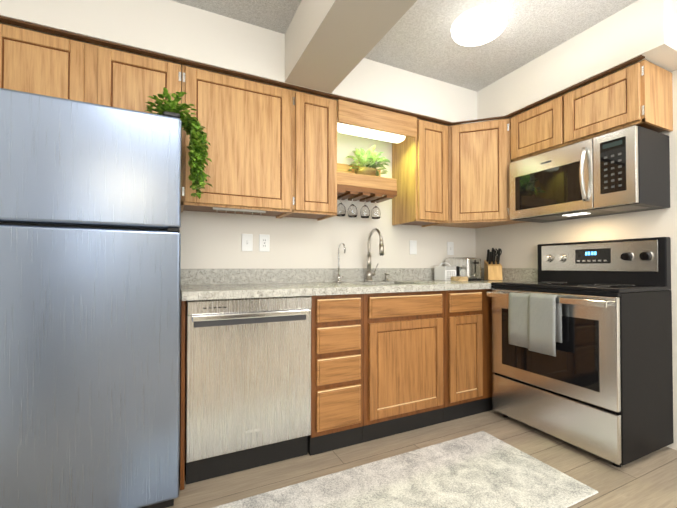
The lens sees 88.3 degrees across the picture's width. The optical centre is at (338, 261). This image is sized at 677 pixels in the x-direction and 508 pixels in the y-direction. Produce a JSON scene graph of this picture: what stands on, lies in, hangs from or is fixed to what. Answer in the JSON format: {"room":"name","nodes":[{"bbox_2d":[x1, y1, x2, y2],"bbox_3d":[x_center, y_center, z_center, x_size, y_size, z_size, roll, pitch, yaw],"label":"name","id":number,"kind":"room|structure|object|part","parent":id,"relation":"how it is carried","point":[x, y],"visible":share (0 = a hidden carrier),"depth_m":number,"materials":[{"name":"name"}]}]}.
{"room":"kitchen","nodes":[
{"label":"kitchen","id":0,"kind":"room"},
{"bbox_2d":[0,0,476,125],"bbox_3d":[-0.183,-1.216,2.358,3.400,0.290,0.352,0,-1,-26],"label":"soffit","id":1,"kind":"structure","parent":0,"point":[177,30],"depth_m":1.93,"materials":[{"name":"white paint"}]},
{"bbox_2d":[0,16,644,124],"bbox_3d":[0.023,-1.075,1.687,2.990,0.008,1.115,0,-1,-26],"label":"trim","id":2,"kind":"structure","parent":1,"relation":"attached to","point":[159,55],"depth_m":1.97,"materials":[{"name":"brown wood"}]},
{"bbox_2d":[337,99,416,142],"bbox_3d":[0.258,-0.976,2.476,0.636,0.184,0.136,0,-1,-26],"label":"light","id":3,"kind":"object","parent":1,"relation":"attached to","point":[360,120],"visible":0.98,"depth_m":2.41,"materials":[{"name":"brown wood"}]},
{"bbox_2d":[180,121,475,268],"bbox_3d":[-0.281,-0.148,2.546,3.600,2.420,0.100,0,-1,-26],"label":"wall","id":4,"kind":"structure","parent":0,"point":[211,240],"depth_m":2.59,"materials":[{"name":"beige paint"}]},
{"bbox_2d":[0,23,180,112],"bbox_3d":[-1.270,-0.877,1.841,0.796,0.378,0.323,0,-1,-26],"label":"upper cabinet","id":5,"kind":"object","parent":4,"relation":"attached to","point":[35,62],"visible":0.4,"depth_m":1.68,"materials":[{"name":"brown wood"}]},
{"bbox_2d":[181,65,291,217],"bbox_3d":[-0.629,-0.663,2.147,0.620,0.798,0.323,0,-1,-26],"label":"upper cabinet","id":6,"kind":"object","parent":4,"relation":"attached to","point":[246,124],"depth_m":2.01,"materials":[{"name":"brown wood"}]},
{"bbox_3d":[-0.577,-0.285,2.033,0.300,0.038,0.031,0,-1,-26],"label":"hook rail","id":7,"kind":"part","parent":6,"relation":"part of","materials":[{"name":"silver metal"}]},
{"bbox_2d":[242,234,252,250],"bbox_3d":[-0.606,-0.126,2.323,0.072,0.116,0.016,0,-1,-26],"label":"switch plate","id":8,"kind":"object","parent":4,"relation":"attached to","point":[247,242],"visible":1,"depth_m":2.32,"materials":[{"name":"white plastic"}]},
{"bbox_2d":[259,234,269,251],"bbox_3d":[-0.504,-0.125,2.376,0.072,0.116,0.008,0,-1,-26],"label":"outlet plate","id":9,"kind":"object","parent":4,"relation":"attached to","point":[264,243],"visible":1,"depth_m":2.37,"materials":[{"name":"white plastic"}]},
{"bbox_2d":[280,90,336,220],"bbox_3d":[-0.209,-0.680,2.350,0.308,0.758,0.323,0,-1,-26],"label":"upper cabinet","id":10,"kind":"object","parent":4,"relation":"attached to","point":[314,156],"visible":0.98,"depth_m":2.21,"materials":[{"name":"brown wood"}]},
{"bbox_2d":[337,163,396,202],"bbox_3d":[0.150,-0.602,2.570,0.512,0.272,0.234,0,-1,-26],"label":"shelf","id":11,"kind":"object","parent":4,"relation":"attached to","point":[361,187],"visible":0.65,"depth_m":2.50,"materials":[{"name":"brown wood"}]},
{"bbox_2d":[337,195,345,215],"bbox_3d":[0.017,-0.407,2.499,0.072,0.161,0.072,0,-1,-26],"label":"wine glass","id":12,"kind":"object","parent":11,"relation":"hanging from","point":[341,210],"visible":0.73,"depth_m":2.47,"materials":[{"name":"clear glass"}]},
{"bbox_2d":[348,197,356,216],"bbox_3d":[0.102,-0.406,2.551,0.072,0.161,0.072,0,-1,-26],"label":"wine glass","id":13,"kind":"object","parent":11,"relation":"hanging from","point":[352,210],"visible":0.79,"depth_m":2.53,"materials":[{"name":"clear glass"}]},
{"bbox_2d":[360,197,369,217],"bbox_3d":[0.197,-0.406,2.586,0.072,0.161,0.072,0,-1,-26],"label":"wine glass","id":14,"kind":"object","parent":11,"relation":"hanging from","point":[365,212],"visible":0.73,"depth_m":2.56,"materials":[{"name":"clear glass"}]},
{"bbox_2d":[346,145,389,175],"bbox_3d":[0.237,-0.733,2.564,0.325,0.258,0.261,0,-1,-26],"label":"potted plant","id":15,"kind":"object","parent":11,"relation":"on","point":[369,155],"visible":0.9,"depth_m":2.56,"materials":[{"name":"plant"}]},
{"bbox_2d":[371,199,380,218],"bbox_3d":[0.282,-0.405,2.638,0.072,0.161,0.072,0,-1,-26],"label":"wine glass","id":16,"kind":"object","parent":11,"relation":"hanging from","point":[375,213],"visible":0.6,"depth_m":2.61,"materials":[{"name":"clear glass"}]},
{"bbox_2d":[410,240,416,253],"bbox_3d":[0.626,-0.117,2.921,0.072,0.116,0.008,0,-1,-26],"label":"switch plate","id":17,"kind":"object","parent":4,"relation":"attached to","point":[413,247],"visible":1,"depth_m":2.92,"materials":[{"name":"white plastic"}]},
{"bbox_2d":[392,119,448,226],"bbox_3d":[0.647,-0.674,2.763,0.314,0.758,0.323,0,-1,-26],"label":"upper cabinet","id":18,"kind":"object","parent":4,"relation":"attached to","point":[420,167],"visible":0.98,"depth_m":2.63,"materials":[{"name":"brown wood"}]},
{"bbox_2d":[447,242,453,254],"bbox_3d":[0.997,-0.115,3.096,0.072,0.116,0.016,0,-1,-26],"label":"switch plate","id":19,"kind":"object","parent":4,"relation":"attached to","point":[450,248],"visible":1,"depth_m":3.10,"materials":[{"name":"white plastic"}]},
{"bbox_2d":[434,118,525,227],"bbox_3d":[1.129,-0.673,2.838,0.607,0.758,0.607,0,-1,-26],"label":"upper cabinet","id":20,"kind":"object","parent":4,"relation":"attached to","point":[479,159],"visible":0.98,"depth_m":2.62,"materials":[{"name":"brown wood"}]},
{"bbox_2d":[172,0,637,91],"bbox_3d":[0.740,-1.428,0.448,3.600,0.080,4.800,0,-1,-26],"label":"ceiling","id":21,"kind":"structure","parent":0,"point":[417,38],"depth_m":2.06,"materials":[{"name":"white paint"}]},
{"bbox_2d":[285,0,416,92],"bbox_3d":[0.738,-1.246,0.248,0.305,0.290,4.248,0,-1,-26],"label":"ceiling beam","id":22,"kind":"structure","parent":21,"relation":"attached to","point":[330,45],"depth_m":1.73,"materials":[{"name":"white paint"}]},
{"bbox_2d":[451,5,506,45],"bbox_3d":[0.807,-1.330,2.011,0.300,0.070,0.300,0,-1,-26],"label":"dome ceiling light","id":23,"kind":"object","parent":21,"relation":"attached to","point":[479,25],"visible":1,"depth_m":1.95,"materials":[{"name":"white glass"}]},
{"bbox_2d":[166,410,676,507],"bbox_3d":[0.740,1.062,0.412,3.600,0.060,4.800,0,-1,-26],"label":"floor","id":24,"kind":"structure","parent":0,"point":[649,480],"depth_m":1.78,"materials":[{"name":"brown wood"}]},
{"bbox_2d":[0,88,181,507],"bbox_3d":[-1.174,0.207,1.599,0.803,1.675,0.760,0,-1,-26],"label":"fridge","id":25,"kind":"object","parent":24,"relation":"on","point":[90,234],"visible":1,"depth_m":1.34,"materials":[{"name":"silver metal"}]},
{"bbox_2d":[145,87,211,198],"bbox_3d":[-0.762,-0.565,1.673,0.292,0.487,0.258,0,-1,-26],"label":"potted plant","id":26,"kind":"object","parent":25,"relation":"on","point":[197,146],"visible":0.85,"depth_m":1.64,"materials":[{"name":"green plant"}]},
{"bbox_2d":[179,297,185,489],"bbox_3d":[-0.844,0.617,1.872,0.017,0.865,0.596,0,-1,-26],"label":"cabinet filler","id":27,"kind":"object","parent":24,"relation":"on","point":[182,397],"visible":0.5,"depth_m":1.60,"materials":[{"name":"brown wood"}]},
{"bbox_2d":[184,296,311,483],"bbox_3d":[-0.547,0.620,1.993,0.614,0.863,0.632,0,-1,-26],"label":"dishwasher","id":28,"kind":"object","parent":24,"relation":"on","point":[247,383],"visible":1,"depth_m":1.72,"materials":[{"name":"silver metal"}]},
{"bbox_2d":[308,294,362,455],"bbox_3d":[-0.126,0.622,2.207,0.322,0.865,0.617,0,-1,-26],"label":"drawers","id":29,"kind":"object","parent":24,"relation":"on","point":[336,371],"visible":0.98,"depth_m":1.93,"materials":[{"name":"brown wood"}]},
{"bbox_2d":[362,291,444,442],"bbox_3d":[0.294,0.625,2.410,0.608,0.865,0.617,0,-1,-26],"label":"base cabinet","id":30,"kind":"object","parent":24,"relation":"on","point":[403,366],"visible":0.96,"depth_m":2.12,"materials":[{"name":"brown wood"}]},
{"bbox_2d":[213,431,598,507],"bbox_3d":[0.158,1.042,1.447,1.950,0.008,0.650,0,-1,-26],"label":"rug","id":31,"kind":"object","parent":24,"relation":"on","point":[481,469],"visible":0.96,"depth_m":1.63,"materials":[{"name":"grey fabric"}]},
{"bbox_2d":[443,289,494,421],"bbox_3d":[0.962,0.629,2.732,0.870,0.865,0.617,0,-1,-26],"label":"base cabinet","id":32,"kind":"object","parent":24,"relation":"on","point":[468,347],"visible":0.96,"depth_m":2.35,"materials":[{"name":"brown wood"}]},
{"bbox_2d":[180,268,537,300],"bbox_3d":[0.282,0.119,2.401,2.500,0.140,0.636,0,-1,-26],"label":"countertop","id":33,"kind":"structure","parent":32,"relation":"on","point":[205,284],"depth_m":2.27,"materials":[{"name":"stone"}]},
{"bbox_2d":[336,243,345,281],"bbox_3d":[0.027,0.007,2.513,0.063,0.285,0.127,0,-1,-26],"label":"filter faucet","id":34,"kind":"object","parent":33,"relation":"on","point":[338,277],"visible":0.98,"depth_m":2.54,"materials":[{"name":"silver metal"}]},
{"bbox_2d":[365,228,383,281],"bbox_3d":[0.291,-0.047,2.600,0.110,0.396,0.229,0,-1,-26],"label":"faucet","id":35,"kind":"object","parent":33,"relation":"on","point":[369,274],"visible":0.98,"depth_m":2.64,"materials":[{"name":"silver metal"}]},
{"bbox_2d":[434,262,455,280],"bbox_3d":[0.886,0.082,2.897,0.124,0.148,0.126,0,-1,-26],"label":"caddy","id":36,"kind":"object","parent":33,"relation":"on","point":[445,273],"visible":0.96,"depth_m":2.86,"materials":[{"name":"white plastic"}]},
{"bbox_2d":[451,276,467,280],"bbox_3d":[0.952,0.136,2.748,0.113,0.034,0.113,0,-1,-26],"label":"coasters","id":37,"kind":"object","parent":33,"relation":"on","point":[457,278],"visible":1,"depth_m":2.71,"materials":[{"name":"brown wood"}]},
{"bbox_2d":[445,257,480,280],"bbox_3d":[1.049,0.062,2.928,0.160,0.187,0.292,0,-1,-26],"label":"toaster","id":38,"kind":"object","parent":33,"relation":"on","point":[469,268],"visible":0.83,"depth_m":2.83,"materials":[{"name":"silver metal"}]},
{"bbox_2d":[484,248,502,279],"bbox_3d":[1.290,0.021,2.913,0.167,0.270,0.175,0,-1,-26],"label":"knife block","id":39,"kind":"object","parent":33,"relation":"on","point":[492,268],"visible":1,"depth_m":2.86,"materials":[{"name":"brown wood"}]},
{"bbox_2d":[487,237,673,466],"bbox_3d":[1.436,0.460,2.171,0.617,1.190,0.767,0,-1,-26],"label":"range","id":40,"kind":"object","parent":24,"relation":"on","point":[600,384],"visible":1,"depth_m":1.92,"materials":[{"name":"silver metal"}]},
{"bbox_2d":[508,292,528,347],"bbox_3d":[1.120,0.356,2.135,0.056,0.322,0.145,0,-1,-26],"label":"hanging towel","id":41,"kind":"object","parent":40,"relation":"hanging from","point":[518,320],"visible":0.85,"depth_m":2.13,"materials":[{"name":"fabric"}]},
{"bbox_2d":[528,293,561,356],"bbox_3d":[1.183,0.356,2.005,0.066,0.336,0.163,0,-1,-26],"label":"hanging towel","id":42,"kind":"object","parent":40,"relation":"hanging from","point":[544,323],"visible":1,"depth_m":1.98,"materials":[{"name":"fabric"}]},
{"bbox_2d":[475,70,676,449],"bbox_3d":[2.316,-0.167,1.190,0.100,2.420,4.600,0,-1,-26],"label":"wall","id":43,"kind":"structure","parent":0,"point":[516,243],"depth_m":2.28,"materials":[{"name":"beige paint"}]},
{"bbox_2d":[510,59,672,161],"bbox_3d":[1.566,-0.896,2.263,0.323,0.328,0.806,0,-1,-26],"label":"upper cabinet","id":44,"kind":"object","parent":43,"relation":"attached to","point":[640,93],"visible":0.94,"depth_m":2.02,"materials":[{"name":"brown wood"}]},
{"bbox_2d":[509,125,669,222],"bbox_3d":[1.527,-0.504,2.229,0.416,0.413,0.759,0,-1,-26],"label":"microwave","id":45,"kind":"object","parent":44,"relation":"attached to","point":[625,170],"visible":1,"depth_m":2.01,"materials":[{"name":"silver metal"}]},
{"bbox_2d":[477,0,676,121],"bbox_3d":[1.520,-1.216,2.335,0.352,0.290,1.168,0,-1,-26],"label":"soffit","id":46,"kind":"structure","parent":0,"point":[647,29],"depth_m":2.03,"materials":[{"name":"white paint"}]}
]}

